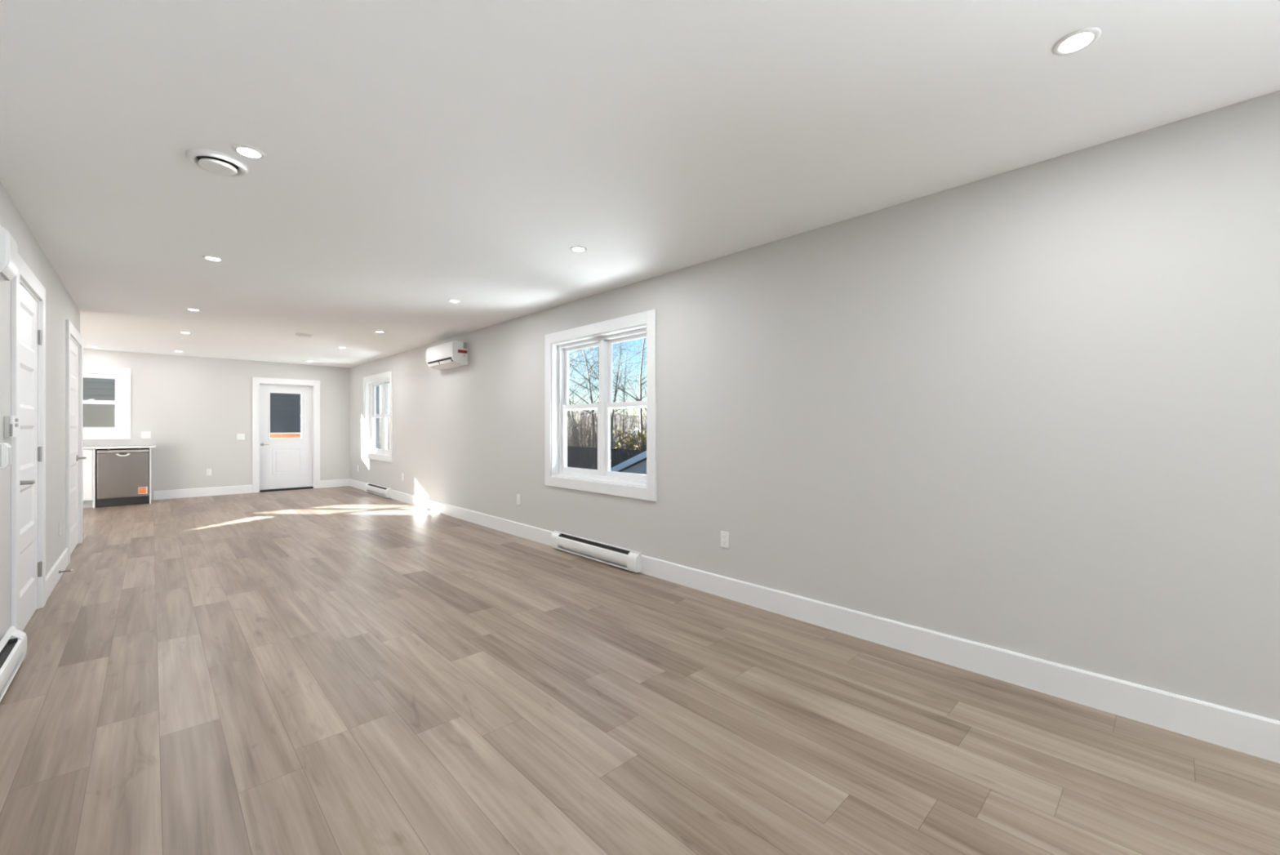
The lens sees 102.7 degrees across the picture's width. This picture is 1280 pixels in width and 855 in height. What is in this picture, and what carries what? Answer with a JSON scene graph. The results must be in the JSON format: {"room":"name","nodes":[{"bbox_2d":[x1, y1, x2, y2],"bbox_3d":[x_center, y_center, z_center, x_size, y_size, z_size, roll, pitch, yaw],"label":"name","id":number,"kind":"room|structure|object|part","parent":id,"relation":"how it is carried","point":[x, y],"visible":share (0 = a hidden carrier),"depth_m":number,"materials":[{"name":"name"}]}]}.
{"room":"empty living room","nodes":[
{"label":"empty living room","id":0,"kind":"room"},
{"bbox_2d":[0,182,79,640],"bbox_3d":[-1.998,-0.003,1.217,0.120,2.440,11.520,0,0,-44],"label":"wall","id":1,"kind":"structure","parent":0,"point":[60,306],"depth_m":3.70,"materials":[{"name":"grey paint"}]},
{"bbox_2d":[0,442,12,467],"bbox_3d":[-3.034,0.135,2.432,0.060,0.116,0.111,0,0,-44],"label":"wall control","id":2,"kind":"object","parent":1,"relation":"attached to","point":[6,455],"visible":1,"depth_m":2.41,"materials":[{"name":"white plastic"}]},
{"bbox_3d":[-3.003,0.135,2.387,0.034,0.104,0.002,0,0,-44],"label":"plate","id":3,"kind":"part","parent":2,"relation":"part of","materials":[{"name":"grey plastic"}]},
{"bbox_2d":[0,226,17,281],"bbox_3d":[-2.999,-0.810,2.405,0.073,0.215,0.220,0,0,-44],"label":"door chime","id":4,"kind":"object","parent":1,"relation":"attached to","point":[8,246],"visible":1,"depth_m":2.37,"materials":[{"name":"white plastic"}]},
{"bbox_2d":[4,415,17,437],"bbox_3d":[-3.286,-0.003,2.676,0.032,0.114,0.142,0,0,-44],"label":"thermostat","id":5,"kind":"object","parent":1,"relation":"attached to","point":[11,422],"visible":1,"depth_m":2.63,"materials":[{"name":"grey plastic"}]},
{"bbox_2d":[0,627,26,701],"bbox_3d":[-2.700,1.125,2.103,0.058,0.160,1.570,0,0,-44],"label":"baseboard heater","id":6,"kind":"object","parent":1,"relation":"attached to","point":[13,646],"visible":1,"depth_m":2.48,"materials":[{"name":"white metal"}]},
{"bbox_3d":[-2.712,1.125,2.090,0.022,0.160,1.570,0,0,-44],"label":"plate","id":7,"kind":"part","parent":6,"relation":"part of","materials":[{"name":"white metal"}]},
{"bbox_2d":[10,253,45,631],"bbox_3d":[-3.760,0.135,3.108,0.183,2.165,1.050,0,0,-44],"label":"door","id":8,"kind":"structure","parent":1,"relation":"in","point":[28,294],"depth_m":3.16,"materials":[{"name":"white paint"}]},
{"bbox_3d":[-3.497,0.317,2.911,0.060,0.060,0.060,0,0,-44],"label":"handle","id":9,"kind":"part","parent":8,"relation":"part of","materials":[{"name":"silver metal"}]},
{"bbox_3d":[-3.752,-0.608,3.116,0.026,0.250,0.586,0,0,-44],"label":"panel","id":10,"kind":"part","parent":8,"relation":"part of","materials":[{"name":"white paint"}]},
{"bbox_3d":[-3.752,-0.243,3.116,0.026,0.260,0.586,0,0,-44],"label":"panel","id":11,"kind":"part","parent":8,"relation":"part of","materials":[{"name":"white paint"}]},
{"bbox_3d":[-3.752,0.122,3.116,0.026,0.260,0.586,0,0,-44],"label":"panel","id":12,"kind":"part","parent":8,"relation":"part of","materials":[{"name":"white paint"}]},
{"bbox_3d":[-3.752,0.497,3.116,0.026,0.260,0.586,0,0,-44],"label":"panel","id":13,"kind":"part","parent":8,"relation":"part of","materials":[{"name":"white paint"}]},
{"bbox_3d":[-3.752,0.862,3.116,0.026,0.260,0.586,0,0,-44],"label":"panel","id":14,"kind":"part","parent":8,"relation":"part of","materials":[{"name":"white paint"}]},
{"bbox_2d":[0,547,68,642],"bbox_3d":[-1.518,1.143,0.811,0.015,0.148,10.270,0,0,-44],"label":"baseboard","id":15,"kind":"structure","parent":1,"relation":"attached to","point":[53,576],"depth_m":3.94,"materials":[{"name":"white paint"}]},
{"bbox_2d":[58,520,61,536],"bbox_3d":[-4.755,0.832,4.198,0.010,0.116,0.072,0,0,-44],"label":"wall outlet","id":16,"kind":"object","parent":1,"relation":"attached to","point":[60,522],"visible":1,"depth_m":4.18,"materials":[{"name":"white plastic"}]},
{"bbox_2d":[58,568,73,573],"bbox_3d":[-4.589,1.152,4.094,0.075,0.024,0.024,0,0,-44],"label":"door stop","id":17,"kind":"object","parent":1,"relation":"attached to","point":[70,570],"visible":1,"depth_m":4.09,"materials":[{"name":"silver metal"}]},
{"bbox_2d":[66,319,86,564],"bbox_3d":[-5.521,0.135,4.953,0.183,2.165,1.250,0,0,-44],"label":"door","id":18,"kind":"structure","parent":1,"relation":"in","point":[74,457],"depth_m":5.07,"materials":[{"name":"white paint"}]},
{"bbox_3d":[-5.513,-0.608,4.961,0.026,0.250,0.786,0,0,-44],"label":"panel","id":19,"kind":"part","parent":18,"relation":"part of","materials":[{"name":"white paint"}]},
{"bbox_3d":[-5.513,-0.243,4.961,0.026,0.260,0.786,0,0,-44],"label":"panel","id":20,"kind":"part","parent":18,"relation":"part of","materials":[{"name":"white paint"}]},
{"bbox_3d":[-5.513,0.122,4.961,0.026,0.260,0.786,0,0,-44],"label":"panel","id":21,"kind":"part","parent":18,"relation":"part of","materials":[{"name":"white paint"}]},
{"bbox_3d":[-5.513,0.497,4.961,0.026,0.260,0.786,0,0,-44],"label":"panel","id":22,"kind":"part","parent":18,"relation":"part of","materials":[{"name":"white paint"}]},
{"bbox_3d":[-5.513,0.862,4.961,0.026,0.260,0.786,0,0,-44],"label":"panel","id":23,"kind":"part","parent":18,"relation":"part of","materials":[{"name":"white paint"}]},
{"bbox_3d":[-5.706,0.317,5.226,0.060,0.060,0.060,0,0,-44],"label":"handle","id":24,"kind":"part","parent":18,"relation":"part of","materials":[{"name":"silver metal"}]},
{"bbox_2d":[82,348,349,499],"bbox_3d":[-8.649,-0.003,8.168,7.168,2.440,0.160,0,0,-44],"label":"wall","id":25,"kind":"structure","parent":0,"point":[194,409],"depth_m":9.01,"materials":[{"name":"grey paint"}]},
{"bbox_2d":[82,365,130,439],"bbox_3d":[-8.951,-0.381,7.866,1.605,1.155,0.180,0,0,-44],"label":"window","id":26,"kind":"structure","parent":25,"relation":"in","point":[122,430],"depth_m":8.29,"materials":[{"name":"white paint"}]},
{"bbox_3d":[-8.748,-0.591,8.156,0.626,0.449,0.030,0,0,-44],"label":"sash","id":27,"kind":"part","parent":26,"relation":"part of","materials":[{"name":"white plastic"}]},
{"bbox_3d":[-8.725,-0.184,8.132,0.626,0.478,0.033,0,0,-44],"label":"sash","id":28,"kind":"part","parent":26,"relation":"part of","materials":[{"name":"white plastic"}]},
{"bbox_3d":[-8.982,-0.381,7.898,1.381,0.931,0.090,0,0,-44],"label":"frame","id":29,"kind":"part","parent":26,"relation":"part of","materials":[{"name":"white plastic"}]},
{"bbox_2d":[141,431,151,438],"bbox_3d":[-8.189,0.132,8.488,0.118,0.116,0.013,0,0,-44],"label":"wall switch","id":30,"kind":"object","parent":25,"relation":"attached to","point":[144,434],"visible":1,"depth_m":8.49,"materials":[{"name":"white plastic"}]},
{"bbox_2d":[206,468,211,475],"bbox_3d":[-7.612,0.797,9.040,0.072,0.116,0.010,0,0,-44],"label":"wall outlet","id":31,"kind":"object","parent":25,"relation":"attached to","point":[208,470],"visible":1,"depth_m":9.04,"materials":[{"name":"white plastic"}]},
{"bbox_2d":[236,433,244,439],"bbox_3d":[-7.289,0.179,9.347,0.118,0.116,0.013,0,0,-44],"label":"wall switch","id":32,"kind":"object","parent":25,"relation":"attached to","point":[239,436],"visible":1,"depth_m":9.35,"materials":[{"name":"white plastic"}]},
{"bbox_2d":[153,478,349,499],"bbox_3d":[-7.059,1.143,9.565,2.938,0.148,0.015,0,0,-44],"label":"baseboard","id":33,"kind":"structure","parent":25,"relation":"attached to","point":[203,491],"depth_m":9.08,"materials":[{"name":"white paint"}]},
{"bbox_2d":[252,377,319,493],"bbox_3d":[-6.828,0.147,9.893,1.085,2.140,0.180,0,0,-44],"label":"door","id":34,"kind":"structure","parent":25,"relation":"in","point":[278,464],"depth_m":9.89,"materials":[{"name":"white paint"}]},
{"bbox_3d":[-6.851,-0.218,9.911,0.559,0.914,0.010,0,0,-44],"label":"glazing frame","id":35,"kind":"part","parent":34,"relation":"part of","materials":[{"name":"white paint"}]},
{"bbox_3d":[-6.840,0.657,9.925,0.468,0.510,0.007,0,0,-44],"label":"panel moulding","id":36,"kind":"part","parent":34,"relation":"part of","materials":[{"name":"white paint"}]},
{"bbox_2d":[0,485,1279,854],"bbox_3d":[-3.312,1.317,2.548,7.528,0.200,15.660,0,0,-44],"label":"floor","id":37,"kind":"structure","parent":0,"point":[346,669],"depth_m":2.12,"materials":[{"name":"beige wood"}]},
{"bbox_2d":[82,448,93,507],"bbox_3d":[-8.624,0.775,7.675,0.604,0.884,0.582,0,0,-44],"label":"base cabinet","id":38,"kind":"object","parent":37,"relation":"on","point":[87,463],"visible":0.25,"depth_m":7.67,"materials":[{"name":"white paint"}]},
{"bbox_2d":[93,448,97,507],"bbox_3d":[-8.408,0.775,7.904,0.022,0.884,0.552,0,0,-44],"label":"filler panel","id":39,"kind":"object","parent":37,"relation":"on","point":[94,450],"visible":0.48,"depth_m":7.71,"materials":[{"name":"white paint"}]},
{"bbox_2d":[95,448,149,506],"bbox_3d":[-8.174,0.776,8.107,0.585,0.882,0.544,0,0,-44],"label":"dishwasher","id":40,"kind":"object","parent":37,"relation":"on","point":[122,474],"visible":1,"depth_m":7.91,"materials":[{"name":"silver metal"}]},
{"bbox_3d":[-8.011,1.151,7.936,0.577,0.107,0.020,0,0,-44],"label":"kick plate","id":41,"kind":"part","parent":40,"relation":"part of","materials":[{"name":"black plastic"}]},
{"bbox_3d":[-7.992,0.432,7.916,0.156,0.042,0.014,0,0,-44],"label":"pocket handle","id":42,"kind":"part","parent":40,"relation":"part of","materials":[{"name":"silver metal"}]},
{"bbox_3d":[-8.003,0.377,7.934,0.563,0.040,0.038,0,0,-44],"label":"control panel","id":43,"kind":"part","parent":40,"relation":"part of","materials":[{"name":"silver metal"}]},
{"bbox_2d":[138,487,146,493],"bbox_3d":[-7.838,1.003,8.069,0.091,0.088,0.002,0,0,-44],"label":"print","id":44,"kind":"object","parent":40,"relation":"attached to","point":[141,490],"depth_m":8.07},
{"bbox_2d":[149,447,151,503],"bbox_3d":[-7.963,0.775,8.328,0.018,0.884,0.554,0,0,-44],"label":"end panel","id":45,"kind":"object","parent":37,"relation":"on","point":[149,447],"visible":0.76,"depth_m":8.13,"materials":[{"name":"white paint"}]},
{"bbox_3d":[-9.065,0.775,7.255,0.606,0.884,0.582,0,0,-44],"label":"base cabinet","id":46,"kind":"object","parent":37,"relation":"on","visible":0},
{"bbox_2d":[82,444,155,448],"bbox_3d":[-8.601,0.317,7.701,1.912,0.029,0.579,0,0,-44],"label":"countertop","id":47,"kind":"structure","parent":46,"relation":"on","point":[129,446],"depth_m":8.00,"materials":[{"name":"white stone"}]},
{"bbox_2d":[0,0,1279,367],"bbox_3d":[-3.312,-1.323,2.548,7.528,0.200,15.660,0,0,-44],"label":"ceiling","id":48,"kind":"structure","parent":0,"point":[421,155],"depth_m":2.09,"materials":[{"name":"white paint"}]},
{"bbox_2d":[186,308,200,311],"bbox_3d":[-4.657,-1.220,5.342,0.120,0.006,0.120,0,0,-44],"label":"recessed light","id":49,"kind":"object","parent":48,"relation":"in","point":[191,309],"visible":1,"depth_m":5.33,"materials":[{"name":"white plastic"}]},
{"bbox_2d":[202,255,223,261],"bbox_3d":[-3.100,-1.220,3.718,0.120,0.006,0.120,0,0,-44],"label":"recessed light","id":50,"kind":"object","parent":48,"relation":"in","point":[206,257],"visible":1,"depth_m":3.71,"materials":[{"name":"white plastic"}]},
{"bbox_2d":[185,147,248,177],"bbox_3d":[-1.945,-1.206,2.360,0.226,0.034,0.226,0,0,-44],"label":"ceiling vent","id":51,"kind":"object","parent":48,"relation":"in","point":[214,162],"visible":1,"depth_m":2.33,"materials":[{"name":"white plastic"}]},
{"bbox_2d":[231,144,265,159],"bbox_3d":[-1.740,-1.220,2.279,0.120,0.006,0.120,0,0,-44],"label":"recessed light","id":52,"kind":"object","parent":48,"relation":"in","point":[249,152],"visible":1,"depth_m":2.27,"materials":[{"name":"white plastic"}]},
{"bbox_2d":[295,333,312,337],"bbox_3d":[-4.441,-1.206,6.766,0.192,0.034,0.192,0,0,-44],"label":"ceiling vent","id":53,"kind":"object","parent":48,"relation":"in","point":[304,335],"visible":1,"depth_m":6.72,"materials":[{"name":"white plastic"}]},
{"bbox_2d":[448,299,461,302],"bbox_3d":[-1.802,-1.220,4.972,0.120,0.006,0.120,0,0,-44],"label":"recessed light","id":54,"kind":"object","parent":48,"relation":"in","point":[449,300],"visible":1,"depth_m":4.96,"materials":[{"name":"white plastic"}]},
{"bbox_2d":[569,245,586,252],"bbox_3d":[-0.424,-1.220,3.522,0.120,0.006,0.120,0,0,-44],"label":"recessed light","id":55,"kind":"object","parent":48,"relation":"in","point":[575,248],"visible":1,"depth_m":3.51,"materials":[{"name":"white plastic"}]},
{"bbox_2d":[1051,26,1101,55],"bbox_3d":[1.385,-1.220,1.627,0.120,0.006,0.120,0,0,-44],"label":"recessed light","id":56,"kind":"object","parent":48,"relation":"in","point":[1075,42],"visible":1,"depth_m":1.62,"materials":[{"name":"white plastic"}]},
{"bbox_2d":[349,90,1279,720],"bbox_3d":[-0.661,-0.003,5.106,0.160,2.440,15.620,0,0,-44],"label":"wall","id":57,"kind":"structure","parent":0,"point":[1033,410],"depth_m":2.51,"materials":[{"name":"grey paint"}]},
{"bbox_2d":[363,370,392,462],"bbox_3d":[-4.703,-0.175,9.325,0.180,1.555,1.605,0,0,-44],"label":"window","id":58,"kind":"structure","parent":57,"relation":"in","point":[371,382],"depth_m":9.44,"materials":[{"name":"white paint"}]},
{"bbox_3d":[-4.916,0.118,9.602,0.033,0.684,0.626,0,0,-44],"label":"sash","id":59,"kind":"part","parent":58,"relation":"part of","materials":[{"name":"white plastic"}]},
{"bbox_3d":[-4.892,-0.489,9.625,0.030,0.643,0.626,0,0,-44],"label":"sash","id":60,"kind":"part","parent":58,"relation":"part of","materials":[{"name":"white plastic"}]},
{"bbox_3d":[-4.670,-0.175,9.357,0.090,1.331,1.381,0,0,-44],"label":"frame","id":61,"kind":"part","parent":58,"relation":"part of","materials":[{"name":"white plastic"}]},
{"bbox_3d":[-4.436,0.118,9.100,0.033,0.684,0.626,0,0,-44],"label":"sash","id":62,"kind":"part","parent":58,"relation":"part of","materials":[{"name":"white plastic"}]},
{"bbox_3d":[-4.412,-0.489,9.123,0.030,0.643,0.626,0,0,-44],"label":"sash","id":63,"kind":"part","parent":58,"relation":"part of","materials":[{"name":"white plastic"}]},
{"bbox_2d":[364,482,391,497],"bbox_3d":[-4.701,1.125,9.158,0.058,0.160,1.260,0,0,-44],"label":"baseboard heater","id":64,"kind":"object","parent":57,"relation":"attached to","point":[379,490],"visible":1,"depth_m":9.07,"materials":[{"name":"white metal"}]},
{"bbox_2d":[426,340,467,369],"bbox_3d":[-2.597,-0.952,6.867,0.209,0.298,0.858,0,0,-44],"label":"air conditioner","id":65,"kind":"object","parent":57,"relation":"attached to","point":[454,353],"visible":1,"depth_m":6.64,"materials":[{"name":"white plastic"}]},
{"bbox_3d":[-2.651,-0.997,6.815,0.058,0.208,0.858,0,0,-44],"label":"panel","id":66,"kind":"part","parent":65,"relation":"part of","materials":[{"name":"white plastic"}]},
{"bbox_2d":[516,493,520,504],"bbox_3d":[-1.354,0.809,5.710,0.010,0.116,0.072,0,0,-44],"label":"wall outlet","id":67,"kind":"object","parent":57,"relation":"attached to","point":[518,495],"visible":1,"depth_m":5.70,"materials":[{"name":"white plastic"}]},
{"bbox_2d":[551,530,640,572],"bbox_3d":[-0.442,1.125,4.697,0.058,0.160,1.245,0,0,-44],"label":"baseboard heater","id":68,"kind":"object","parent":57,"relation":"attached to","point":[620,557],"visible":1,"depth_m":4.62,"materials":[{"name":"white metal"}]},
{"bbox_2d":[545,309,657,501],"bbox_3d":[-0.366,-0.175,4.783,0.180,1.555,1.605,0,0,-44],"label":"window","id":69,"kind":"structure","parent":57,"relation":"in","point":[558,344],"depth_m":4.78,"materials":[{"name":"white paint"}]},
{"bbox_3d":[-0.580,0.118,5.059,0.033,0.684,0.626,0,0,-44],"label":"sash","id":70,"kind":"part","parent":69,"relation":"part of","materials":[{"name":"white plastic"}]},
{"bbox_3d":[-0.555,-0.489,5.083,0.030,0.643,0.626,0,0,-44],"label":"sash","id":71,"kind":"part","parent":69,"relation":"part of","materials":[{"name":"white plastic"}]},
{"bbox_3d":[-0.334,-0.175,4.814,0.090,1.331,1.381,0,0,-44],"label":"frame","id":72,"kind":"part","parent":69,"relation":"part of","materials":[{"name":"white plastic"}]},
{"bbox_3d":[-0.100,0.118,4.557,0.033,0.684,0.626,0,0,-44],"label":"sash","id":73,"kind":"part","parent":69,"relation":"part of","materials":[{"name":"white plastic"}]},
{"bbox_3d":[-0.076,-0.489,4.580,0.030,0.643,0.626,0,0,-44],"label":"sash","id":74,"kind":"part","parent":69,"relation":"part of","materials":[{"name":"white plastic"}]},
{"bbox_2d":[720,530,728,548],"bbox_3d":[0.605,0.804,3.658,0.010,0.116,0.072,0,0,-44],"label":"wall outlet","id":75,"kind":"object","parent":57,"relation":"attached to","point":[724,535],"visible":1,"depth_m":3.65,"materials":[{"name":"white plastic"}]},
{"bbox_2d":[349,478,1279,763],"bbox_3d":[-0.724,1.143,5.046,0.015,0.148,15.300,0,0,-44],"label":"baseboard","id":76,"kind":"structure","parent":57,"relation":"attached to","point":[1255,735],"depth_m":2.50,"materials":[{"name":"white paint"}]},
{"label":"outside","id":77,"kind":"structure","parent":0,"visible":0},
{"bbox_3d":[-5.922,2.717,49.648,180.000,0.300,160.000,0,0,-44],"label":"ground","id":78,"kind":"structure","parent":77,"visible":0},
{"bbox_2d":[82,377,301,434],"bbox_3d":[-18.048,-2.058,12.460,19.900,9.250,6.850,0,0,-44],"label":"window panes","id":79,"kind":"structure","parent":78,"relation":"on","point":[285,408],"depth_m":12.87,"materials":[{"name":"beige"}]},
{"bbox_2d":[270,432,301,437],"bbox_3d":[-8.401,1.349,11.370,2.350,2.435,0.150,0,0,-44],"label":"deck railing","id":80,"kind":"object","parent":78,"relation":"on","point":[272,434],"visible":0.02,"depth_m":11.63,"materials":[{"name":"orange wood"}]},
{"bbox_2d":[375,386,379,448],"bbox_3d":[-14.796,-1.408,24.586,3.350,7.950,6.600,0,0,-44],"label":"house","id":81,"kind":"structure","parent":78,"relation":"on","point":[377,420],"depth_m":23.39,"materials":[{"name":"white"}]},
{"bbox_2d":[569,345,642,410],"bbox_3d":[-5.010,-3.224,28.225,11.708,11.594,8.883,0,0,10],"label":"bare tree","id":82,"kind":"object","parent":78,"relation":"on","point":[615,345],"visible":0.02,"depth_m":28.95,"materials":[{"name":"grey plant"}]},
{"bbox_2d":[567,403,646,448],"bbox_3d":[0.186,0.440,32.608,29.989,4.278,15.868,0,0,0],"label":"thicket","id":83,"kind":"object","parent":78,"relation":"on","point":[587,442],"visible":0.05,"depth_m":30.03,"materials":[{"name":"brown plant"}]},
{"bbox_2d":[567,338,646,448],"bbox_3d":[-1.423,-1.646,19.933,7.722,8.435,9.461,0,0,-20],"label":"bare tree","id":84,"kind":"object","parent":78,"relation":"on","point":[617,386],"visible":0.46,"depth_m":19.57,"materials":[{"name":"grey plant"}]},
{"bbox_2d":[567,445,646,471],"bbox_3d":[-3.602,1.638,19.927,0.110,1.858,13.400,0,0,-44],"label":"fence","id":85,"kind":"object","parent":78,"relation":"on","point":[577,456],"visible":0.1,"depth_m":17.85,"materials":[{"name":"grey wood"}]},
{"bbox_2d":[567,342,646,448],"bbox_3d":[-3.688,-3.438,24.491,12.856,12.035,9.970,0,0,-29],"label":"birch","id":86,"kind":"object","parent":78,"relation":"on","point":[576,435],"visible":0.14,"depth_m":23.58,"materials":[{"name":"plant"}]},
{"bbox_2d":[568,337,646,444],"bbox_3d":[0.958,-4.279,29.554,11.578,13.709,13.683,0,0,-34],"label":"bare tree","id":87,"kind":"object","parent":78,"relation":"on","point":[642,357],"visible":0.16,"depth_m":29.12,"materials":[{"name":"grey plant"}]},
{"bbox_2d":[610,450,646,474],"bbox_3d":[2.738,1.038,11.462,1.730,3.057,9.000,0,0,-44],"label":"garage","id":88,"kind":"structure","parent":78,"relation":"on","point":[637,464],"depth_m":13.38,"materials":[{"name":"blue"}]},
{"bbox_2d":[613,426,645,448],"bbox_3d":[4.321,0.817,36.269,8.460,3.500,10.300,0,0,-44],"label":"house","id":89,"kind":"structure","parent":78,"relation":"on","point":[637,428],"depth_m":35.08,"materials":[{"name":"grey plastic"}]},
{"bbox_2d":[615,429,646,449],"bbox_3d":[-0.353,1.330,26.714,2.016,2.500,1.952,0,0,-44],"label":"bush","id":90,"kind":"object","parent":78,"relation":"on","point":[639,435],"visible":0.43,"depth_m":26.38,"materials":[{"name":"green plant"}]},
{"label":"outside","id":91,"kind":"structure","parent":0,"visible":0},
{"bbox_2d":[379,408,644,449],"bbox_3d":[-13.942,0.120,52.813,130.531,5.094,88.333,0,0,-44],"label":"wooded hill","id":92,"kind":"structure","parent":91,"point":[580,411],"depth_m":59.13,"materials":[{"name":"plant"}]}
]}

